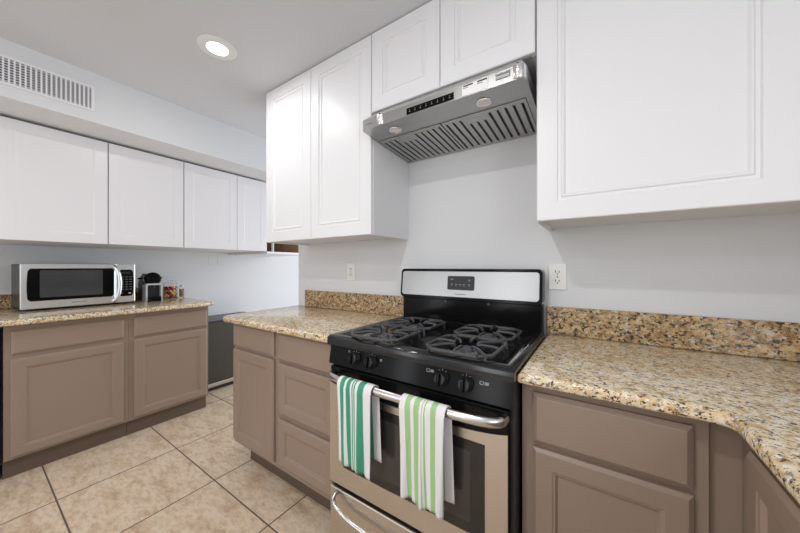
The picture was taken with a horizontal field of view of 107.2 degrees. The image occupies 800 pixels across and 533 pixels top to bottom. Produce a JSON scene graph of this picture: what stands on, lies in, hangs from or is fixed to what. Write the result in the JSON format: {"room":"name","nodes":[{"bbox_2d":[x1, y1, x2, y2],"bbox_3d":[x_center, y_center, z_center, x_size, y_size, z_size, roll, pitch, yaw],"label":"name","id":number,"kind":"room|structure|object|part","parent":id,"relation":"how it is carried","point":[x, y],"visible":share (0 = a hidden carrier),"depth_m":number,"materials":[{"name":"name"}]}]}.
{"room":"kitchen","nodes":[
{"label":"kitchen","id":0,"kind":"room"},
{"bbox_2d":[0,37,265,182],"bbox_3d":[-2.433,-1.004,1.749,1.010,0.292,8.200,0,0,34],"label":"soffit","id":1,"kind":"structure","parent":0,"point":[125,116],"depth_m":1.94,"materials":[{"name":"white paint"}]},
{"bbox_2d":[0,54,94,111],"bbox_3d":[-2.030,-0.993,1.436,0.006,0.146,0.767,0,0,34],"label":"air vent","id":2,"kind":"object","parent":1,"relation":"in","point":[15,73],"visible":1,"depth_m":1.60,"materials":[{"name":"white metal"}]},
{"bbox_2d":[0,116,107,247],"bbox_3d":[-2.537,-0.498,1.836,0.738,0.692,0.898,0,0,34],"label":"upper cabinet","id":3,"kind":"object","parent":1,"relation":"attached to","point":[54,183],"visible":1,"depth_m":1.80,"materials":[{"name":"white wood"}]},
{"bbox_2d":[84,143,182,249],"bbox_3d":[-2.165,-0.498,2.392,0.738,0.692,0.438,0,0,34],"label":"upper cabinet","id":4,"kind":"object","parent":1,"relation":"attached to","point":[145,190],"visible":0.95,"depth_m":2.17,"materials":[{"name":"white wood"}]},
{"bbox_2d":[158,162,266,252],"bbox_3d":[-1.842,-0.498,2.874,0.738,0.692,0.718,0,0,34],"label":"upper cabinet","id":5,"kind":"object","parent":1,"relation":"attached to","point":[223,212],"visible":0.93,"depth_m":2.62,"materials":[{"name":"white wood"}]},
{"bbox_3d":[-1.626,-0.496,2.551,0.019,0.688,0.417,0,0,34],"label":"door","id":6,"kind":"part","parent":5,"relation":"part of","materials":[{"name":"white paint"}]},
{"bbox_3d":[-1.427,-0.496,2.849,0.019,0.688,0.293,0,0,34],"label":"door","id":7,"kind":"part","parent":5,"relation":"part of","materials":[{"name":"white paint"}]},
{"bbox_2d":[0,245,298,315],"bbox_3d":[-2.903,0.035,2.063,0.120,2.370,8.200,0,0,34],"label":"wall","id":8,"kind":"structure","parent":0,"point":[243,283],"depth_m":3.16,"materials":[{"name":"white paint"}]},
{"bbox_2d":[0,286,177,308],"bbox_3d":[-2.756,0.248,2.155,0.021,0.100,1.915,0,0,34],"label":"backsplash","id":9,"kind":"structure","parent":8,"relation":"attached to","point":[5,299],"depth_m":2.09,"materials":[{"name":"stone"}]},
{"bbox_2d":[208,255,223,264],"bbox_3d":[-2.028,-0.070,3.259,0.002,0.116,0.162,0,0,34],"label":"switch plate","id":10,"kind":"object","parent":8,"relation":"attached to","point":[211,258],"visible":1,"depth_m":3.25,"materials":[{"name":"white paint"}]},
{"bbox_3d":[-2.053,-0.070,3.222,0.002,0.116,0.072,0,0,34],"label":"plate","id":11,"kind":"part","parent":10,"relation":"part of","materials":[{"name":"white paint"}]},
{"bbox_3d":[-2.003,-0.070,3.297,0.002,0.116,0.072,0,0,34],"label":"plate","id":12,"kind":"part","parent":10,"relation":"part of","materials":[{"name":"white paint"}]},
{"bbox_2d":[230,243,298,255],"bbox_3d":[-1.500,-0.487,3.389,0.734,0.714,0.516,0,0,34],"label":"shelf","id":13,"kind":"object","parent":8,"relation":"attached to","point":[273,249],"visible":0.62,"depth_m":3.49,"materials":[{"name":"white wood"}]},
{"bbox_3d":[-1.797,-0.498,3.588,0.019,0.692,0.516,0,0,34],"label":"panel","id":14,"kind":"part","parent":13,"relation":"part of","materials":[{"name":"white wood"}]},
{"bbox_3d":[-1.360,-0.498,3.594,0.699,0.692,0.020,0,0,34],"label":"panel","id":15,"kind":"part","parent":13,"relation":"part of","materials":[{"name":"brown wood"}]},
{"bbox_2d":[0,384,330,532],"bbox_3d":[-1.054,1.250,0.826,4.570,0.060,8.200,0,0,34],"label":"floor","id":16,"kind":"structure","parent":0,"point":[187,473],"depth_m":1.61,"materials":[{"name":"beige tile"}]},
{"bbox_2d":[0,327,1,464],"bbox_3d":[-2.667,0.777,1.592,0.737,0.884,0.589,0,0,34],"label":"dishwasher","id":17,"kind":"object","parent":16,"relation":"on","point":[0,327],"visible":0.97,"depth_m":1.67,"materials":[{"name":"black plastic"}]},
{"bbox_3d":[-2.405,0.726,1.415,0.027,0.748,0.583,0,0,34],"label":"door","id":18,"kind":"part","parent":17,"relation":"part of","materials":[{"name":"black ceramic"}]},
{"bbox_2d":[0,314,127,479],"bbox_3d":[-2.376,0.776,2.076,0.737,0.886,0.534,0,0,34],"label":"base cabinet","id":19,"kind":"object","parent":16,"relation":"on","point":[65,383],"visible":0.82,"depth_m":1.83,"materials":[{"name":"brown paint"}]},
{"bbox_3d":[-2.078,0.811,1.875,0.019,0.562,0.483,0,0,34],"label":"door","id":20,"kind":"part","parent":19,"relation":"part of","materials":[{"name":"brown paint"}]},
{"bbox_3d":[-2.077,0.436,1.877,0.019,0.137,0.483,0,0,34],"label":"drawer","id":21,"kind":"part","parent":19,"relation":"part of","materials":[{"name":"brown paint"}]},
{"bbox_2d":[0,286,213,326],"bbox_3d":[-2.432,0.265,1.938,0.799,0.134,1.915,0,0,34],"label":"countertop","id":22,"kind":"structure","parent":19,"relation":"on","point":[9,316],"depth_m":2.04,"materials":[{"name":"stone"}]},
{"bbox_2d":[11,263,134,311],"bbox_3d":[-2.437,0.138,2.234,0.378,0.318,0.582,0,0,31],"label":"microwave","id":23,"kind":"object","parent":22,"relation":"on","point":[33,285],"visible":1,"depth_m":2.09,"materials":[{"name":"grey metal"}]},
{"bbox_3d":[-2.205,0.134,2.296,0.062,0.295,0.031,0,0,-13],"label":"handle","id":24,"kind":"part","parent":23,"relation":"part of","materials":[{"name":"silver metal"}]},
{"bbox_3d":[-2.189,0.130,2.362,0.002,0.210,0.087,0,0,31],"label":"control panel","id":25,"kind":"part","parent":23,"relation":"part of","materials":[{"name":"black plastic"}]},
{"bbox_2d":[135,287,138,299],"bbox_3d":[-2.361,0.238,2.621,0.080,0.117,0.080,0,0,34],"label":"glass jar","id":26,"kind":"object","parent":22,"relation":"on","point":[136,288],"visible":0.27,"depth_m":2.60,"materials":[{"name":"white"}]},
{"bbox_2d":[137,272,162,301],"bbox_3d":[-2.182,0.172,2.578,0.244,0.250,0.174,0,0,34],"label":"coffee machine","id":27,"kind":"object","parent":22,"relation":"on","point":[150,289],"visible":1,"depth_m":2.53,"materials":[{"name":"grey plastic"}]},
{"bbox_3d":[-2.142,0.221,2.553,0.090,0.152,0.116,0,0,34],"label":"silver frame","id":28,"kind":"part","parent":27,"relation":"part of","materials":[{"name":"grey plastic"}]},
{"bbox_2d":[148,296,161,301],"bbox_3d":[-2.106,0.277,2.529,0.064,0.040,0.084,0,0,34],"label":"drip tray","id":29,"kind":"object","parent":27,"relation":"on","point":[150,298],"depth_m":2.52,"materials":[{"name":"black plastic"}]},
{"bbox_2d":[163,279,176,297],"bbox_3d":[-2.187,0.210,2.809,0.108,0.174,0.108,0,0,34],"label":"glass jar","id":30,"kind":"object","parent":22,"relation":"on","point":[170,286],"visible":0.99,"depth_m":2.77,"materials":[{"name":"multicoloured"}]},
{"bbox_2d":[179,285,183,296],"bbox_3d":[-2.110,0.236,2.852,0.039,0.122,0.039,0,0,34],"label":"glass jar","id":31,"kind":"object","parent":22,"relation":"on","point":[181,288],"visible":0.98,"depth_m":2.83,"materials":[{"name":"white"}]},
{"bbox_2d":[126,306,207,434],"bbox_3d":[-2.083,0.776,2.514,0.737,0.886,0.518,0,0,34],"label":"base cabinet","id":32,"kind":"object","parent":16,"relation":"on","point":[168,349],"visible":0.69,"depth_m":2.28,"materials":[{"name":"brown paint"}]},
{"bbox_3d":[-1.780,0.436,2.321,0.019,0.143,0.476,0,0,34],"label":"drawer","id":33,"kind":"part","parent":32,"relation":"part of","materials":[{"name":"brown paint"}]},
{"bbox_3d":[-1.781,0.807,2.320,0.019,0.562,0.476,0,0,34],"label":"door","id":34,"kind":"part","parent":32,"relation":"part of","materials":[{"name":"brown paint"}]},
{"bbox_2d":[208,311,244,390],"bbox_3d":[-1.859,0.875,3.146,0.360,0.690,0.570,0,0,34],"label":"mini fridge","id":35,"kind":"object","parent":16,"relation":"on","point":[221,346],"visible":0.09,"depth_m":2.95,"materials":[{"name":"grey metal"}]},
{"bbox_3d":[-1.732,0.843,3.061,0.033,0.590,0.550,0,0,34],"label":"door","id":36,"kind":"part","parent":35,"relation":"part of","materials":[{"name":"grey metal"}]},
{"bbox_3d":[-1.859,0.537,3.146,0.360,0.014,0.570,0,0,34],"label":"panel","id":37,"kind":"part","parent":35,"relation":"part of","materials":[{"name":"grey plastic"}]},
{"bbox_2d":[233,324,293,486],"bbox_3d":[-0.677,0.776,1.887,0.439,0.886,0.562,0,0,34],"label":"base cabinet","id":38,"kind":"object","parent":16,"relation":"on","point":[255,352],"visible":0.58,"depth_m":1.64,"materials":[{"name":"brown paint"}]},
{"bbox_3d":[-0.831,0.760,1.663,0.405,0.540,0.019,0,0,34],"label":"door","id":39,"kind":"part","parent":38,"relation":"part of","materials":[{"name":"brown paint"}]},
{"bbox_3d":[-0.831,0.407,1.663,0.405,0.135,0.019,0,0,34],"label":"drawer","id":40,"kind":"part","parent":38,"relation":"part of","materials":[{"name":"brown paint"}]},
{"bbox_2d":[223,290,403,342],"bbox_3d":[-0.540,0.255,1.776,1.006,0.155,0.598,0,0,34],"label":"countertop","id":41,"kind":"structure","parent":38,"relation":"on","point":[324,313],"depth_m":1.76,"materials":[{"name":"stone"}]},
{"bbox_2d":[278,333,332,510],"bbox_3d":[-0.302,0.776,1.637,0.461,0.886,0.562,0,0,34],"label":"base cabinet","id":42,"kind":"object","parent":16,"relation":"on","point":[304,366],"visible":0.47,"depth_m":1.41,"materials":[{"name":"brown paint"}]},
{"bbox_3d":[-0.458,0.628,1.414,0.410,0.260,0.019,0,0,34],"label":"drawer","id":43,"kind":"part","parent":42,"relation":"part of","materials":[{"name":"brown paint"}]},
{"bbox_3d":[-0.458,0.904,1.414,0.410,0.240,0.019,0,0,34],"label":"drawer","id":44,"kind":"part","parent":42,"relation":"part of","materials":[{"name":"brown paint"}]},
{"bbox_3d":[-0.458,0.411,1.414,0.410,0.143,0.019,0,0,34],"label":"drawer","id":45,"kind":"part","parent":42,"relation":"part of","materials":[{"name":"brown paint"}]},
{"bbox_2d":[327,269,544,532],"bbox_3d":[0.161,0.616,1.244,0.739,1.207,0.679,0,0,34],"label":"gas range","id":46,"kind":"object","parent":16,"relation":"on","point":[463,339],"visible":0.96,"depth_m":1.05,"materials":[{"name":"black metal"}]},
{"bbox_3d":[0.004,0.943,1.002,0.657,0.082,0.041,0,0,34],"label":"drawer handle","id":47,"kind":"part","parent":46,"relation":"part of","materials":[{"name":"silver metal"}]},
{"bbox_3d":[-0.179,0.357,1.140,0.048,0.048,0.031,0,0,34],"label":"knob","id":48,"kind":"part","parent":46,"relation":"part of","materials":[{"name":"black plastic"}]},
{"bbox_2d":[337,376,381,480],"bbox_3d":[-0.150,0.571,1.058,0.174,0.323,0.056,0,0,34],"label":"dish towel","id":49,"kind":"object","parent":46,"relation":"hanging from","point":[358,410],"visible":1,"depth_m":1.04,"materials":[{"name":"fabric"}]},
{"bbox_3d":[-0.113,0.357,1.095,0.048,0.048,0.031,0,0,34],"label":"knob","id":50,"kind":"part","parent":46,"relation":"part of","materials":[{"name":"black plastic"}]},
{"bbox_3d":[0.013,1.016,1.031,0.711,0.237,0.024,0,0,34],"label":"storage drawer","id":51,"kind":"part","parent":46,"relation":"part of","materials":[{"name":"silver metal"}]},
{"bbox_3d":[-0.057,0.297,1.196,0.166,0.002,0.166,0,0,34],"label":"burner","id":52,"kind":"part","parent":46,"relation":"part of","materials":[{"name":"black metal"}]},
{"bbox_3d":[0.007,0.675,1.022,0.709,0.405,0.006,0,0,34],"label":"steel frame","id":53,"kind":"part","parent":46,"relation":"part of","materials":[{"name":"beige"}]},
{"bbox_3d":[-0.004,0.430,0.991,0.701,0.029,0.073,0,0,34],"label":"door handle","id":54,"kind":"part","parent":46,"relation":"part of","materials":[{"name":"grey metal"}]},
{"bbox_3d":[0.076,0.297,1.393,0.166,0.002,0.166,0,0,34],"label":"burner","id":55,"kind":"part","parent":46,"relation":"part of","materials":[{"name":"black metal"}]},
{"bbox_3d":[0.011,0.662,1.018,0.480,0.215,0.001,0,0,34],"label":"pane","id":56,"kind":"part","parent":46,"relation":"part of","materials":[{"name":"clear glass"}]},
{"bbox_3d":[0.014,0.644,1.032,0.711,0.472,0.020,0,0,34],"label":"oven door","id":57,"kind":"part","parent":46,"relation":"part of","materials":[{"name":"silver metal"}]},
{"bbox_3d":[0.017,0.360,1.029,0.733,0.076,0.022,0,0,34],"label":"control panel","id":58,"kind":"part","parent":46,"relation":"part of","materials":[{"name":"black metal"}]},
{"bbox_2d":[399,393,454,519],"bbox_3d":[0.079,0.571,0.905,0.168,0.323,0.056,0,0,34],"label":"dish towel","id":59,"kind":"object","parent":46,"relation":"hanging from","point":[426,439],"visible":1,"depth_m":0.89,"materials":[{"name":"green fabric"}]},
{"bbox_2d":[327,316,544,382],"bbox_3d":[0.162,0.299,1.246,0.739,0.040,0.559,0,0,34],"label":"cooktop","id":60,"kind":"object","parent":46,"relation":"in","point":[505,366],"depth_m":1.09,"materials":[{"name":"black metal"}]},
{"bbox_3d":[0.128,0.357,0.934,0.048,0.048,0.031,0,0,34],"label":"knob","id":61,"kind":"part","parent":46,"relation":"part of","materials":[{"name":"black plastic"}]},
{"bbox_3d":[0.195,0.357,0.890,0.048,0.048,0.031,0,0,34],"label":"knob","id":62,"kind":"part","parent":46,"relation":"part of","materials":[{"name":"black plastic"}]},
{"bbox_3d":[0.226,0.297,1.006,0.166,0.002,0.166,0,0,34],"label":"burner","id":63,"kind":"part","parent":46,"relation":"part of","materials":[{"name":"black metal"}]},
{"bbox_3d":[0.358,0.297,1.204,0.166,0.002,0.166,0,0,34],"label":"burner","id":64,"kind":"part","parent":46,"relation":"part of","materials":[{"name":"black metal"}]},
{"bbox_2d":[522,384,741,532],"bbox_3d":[0.695,0.776,0.969,0.448,0.886,0.562,0,0,34],"label":"base cabinet","id":65,"kind":"object","parent":16,"relation":"on","point":[590,465],"visible":0.61,"depth_m":0.73,"materials":[{"name":"brown paint"}]},
{"bbox_3d":[0.522,0.432,0.758,0.335,0.144,0.019,0,0,34],"label":"drawer","id":66,"kind":"part","parent":65,"relation":"part of","materials":[{"name":"brown paint"}]},
{"bbox_3d":[0.522,0.800,0.758,0.335,0.569,0.019,0,0,34],"label":"door","id":67,"kind":"part","parent":65,"relation":"part of","materials":[{"name":"brown paint"}]},
{"bbox_2d":[742,437,799,532],"bbox_3d":[0.285,0.776,-0.571,0.623,0.886,2.528,0,0,34],"label":"base cabinet","id":68,"kind":"object","parent":16,"relation":"on","point":[768,506],"visible":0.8,"depth_m":0.53,"materials":[{"name":"brown paint"}]},
{"bbox_2d":[518,306,799,503],"bbox_3d":[0.248,0.255,-0.242,1.055,0.155,3.074,0,0,34],"label":"countertop","id":69,"kind":"structure","parent":68,"relation":"on","point":[742,376],"depth_m":0.85,"materials":[{"name":"stone"}]},
{"bbox_2d":[0,0,431,138],"bbox_3d":[-1.054,-1.190,0.826,4.570,0.080,8.200,0,0,34],"label":"ceiling","id":70,"kind":"structure","parent":0,"point":[150,47],"depth_m":1.48,"materials":[{"name":"white paint"}]},
{"bbox_2d":[196,34,236,59],"bbox_3d":[-0.959,-1.145,1.551,0.184,0.008,0.184,0,0,34],"label":"recessed light","id":71,"kind":"object","parent":70,"relation":"in","point":[217,47],"visible":1,"depth_m":1.54,"materials":[{"name":"white paint"}]},
{"bbox_2d":[299,133,799,337],"bbox_3d":[0.441,0.035,1.552,2.895,2.370,0.120,0,0,34],"label":"wall","id":72,"kind":"structure","parent":0,"point":[473,208],"depth_m":1.29,"materials":[{"name":"white paint"}]},
{"bbox_2d":[266,35,407,245],"bbox_3d":[-0.419,-0.653,1.847,0.898,0.991,0.344,0,0,34],"label":"upper cabinet","id":73,"kind":"object","parent":72,"relation":"attached to","point":[328,180],"visible":0.92,"depth_m":1.65,"materials":[{"name":"white paint"}]},
{"bbox_3d":[-0.697,-0.652,1.837,0.444,0.987,0.019,0,0,34],"label":"door","id":74,"kind":"part","parent":73,"relation":"part of","materials":[{"name":"white paint"}]},
{"bbox_3d":[-0.324,-0.652,1.588,0.446,0.987,0.019,0,0,34],"label":"door","id":75,"kind":"part","parent":73,"relation":"part of","materials":[{"name":"white paint"}]},
{"bbox_2d":[347,263,354,280],"bbox_3d":[-0.331,0.037,1.990,0.072,0.116,0.009,0,0,34],"label":"wall outlet","id":76,"kind":"object","parent":72,"relation":"attached to","point":[350,266],"visible":1,"depth_m":1.99,"materials":[{"name":"white plastic"}]},
{"bbox_2d":[305,290,403,316],"bbox_3d":[-0.339,0.237,1.988,0.904,0.120,0.021,0,0,34],"label":"backsplash","id":77,"kind":"structure","parent":72,"relation":"attached to","point":[391,305],"depth_m":1.94,"materials":[{"name":"stone"}]},
{"bbox_2d":[363,59,536,162],"bbox_3d":[0.235,-0.681,1.359,0.721,0.151,0.426,0,0,34],"label":"range hood","id":78,"kind":"object","parent":72,"relation":"attached to","point":[499,104],"visible":0.99,"depth_m":1.26,"materials":[{"name":"silver metal"}]},
{"bbox_3d":[-0.083,-0.663,1.342,0.044,0.047,0.044,0,0,34],"label":"corner post","id":79,"kind":"part","parent":78,"relation":"part of","materials":[{"name":"silver metal"}]},
{"bbox_2d":[389,127,401,133],"bbox_3d":[-0.021,-0.631,1.368,0.060,0.004,0.060,0,0,34],"label":"hood light","id":80,"kind":"object","parent":78,"relation":"attached to","point":[392,130],"depth_m":1.37,"materials":[{"name":"white"}]},
{"bbox_3d":[0.038,-0.621,1.435,0.104,0.004,0.043,0,0,34],"label":"pull plate","id":81,"kind":"part","parent":78,"relation":"part of","materials":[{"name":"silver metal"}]},
{"bbox_3d":[0.324,-0.621,1.244,0.104,0.004,0.043,0,0,34],"label":"pull plate","id":82,"kind":"part","parent":78,"relation":"part of","materials":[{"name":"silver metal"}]},
{"bbox_2d":[476,98,491,106],"bbox_3d":[0.323,-0.631,1.137,0.060,0.004,0.060,0,0,34],"label":"hood light","id":83,"kind":"object","parent":78,"relation":"attached to","point":[480,102],"depth_m":1.13,"materials":[{"name":"white"}]},
{"bbox_3d":[0.408,-0.663,1.013,0.044,0.047,0.044,0,0,34],"label":"corner post","id":84,"kind":"part","parent":78,"relation":"part of","materials":[{"name":"silver metal"}]},
{"bbox_2d":[372,0,536,113],"bbox_3d":[0.264,-0.954,1.390,0.745,0.391,0.344,0,0,34],"label":"upper cabinet","id":85,"kind":"object","parent":72,"relation":"attached to","point":[439,44],"visible":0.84,"depth_m":1.23,"materials":[{"name":"white paint"}]},
{"bbox_3d":[0.018,-0.953,1.358,0.368,0.387,0.019,0,0,34],"label":"door","id":86,"kind":"part","parent":85,"relation":"part of","materials":[{"name":"white paint"}]},
{"bbox_3d":[0.328,-0.953,1.152,0.369,0.387,0.019,0,0,34],"label":"door","id":87,"kind":"part","parent":85,"relation":"part of","materials":[{"name":"white paint"}]},
{"bbox_2d":[548,264,566,289],"bbox_3d":[0.696,0.046,1.304,0.072,0.116,0.009,0,0,34],"label":"wall outlet","id":88,"kind":"object","parent":72,"relation":"attached to","point":[557,273],"visible":1,"depth_m":1.30,"materials":[{"name":"white plastic"}]},
{"bbox_2d":[553,269,561,275],"bbox_3d":[0.694,0.026,1.301,0.032,0.028,0.002,0,0,34],"label":"socket","id":89,"kind":"object","parent":88,"relation":"attached to","point":[556,272],"depth_m":1.30,"materials":[{"name":"white plastic"}]},
{"bbox_2d":[553,278,561,284],"bbox_3d":[0.694,0.066,1.301,0.032,0.028,0.002,0,0,34],"label":"socket","id":90,"kind":"object","parent":88,"relation":"attached to","point":[556,281],"depth_m":1.30,"materials":[{"name":"white plastic"}]},
{"bbox_2d":[537,0,799,230],"bbox_3d":[1.010,-0.653,0.890,1.048,0.991,0.344,0,0,34],"label":"upper cabinet","id":91,"kind":"object","parent":72,"relation":"attached to","point":[648,110],"visible":1,"depth_m":0.86,"materials":[{"name":"white paint"}]},
{"bbox_2d":[547,306,799,361],"bbox_3d":[1.087,0.237,1.033,1.032,0.120,0.021,0,0,34],"label":"backsplash","id":92,"kind":"structure","parent":72,"relation":"attached to","point":[779,340],"depth_m":1.06,"materials":[{"name":"stone"}]}
]}

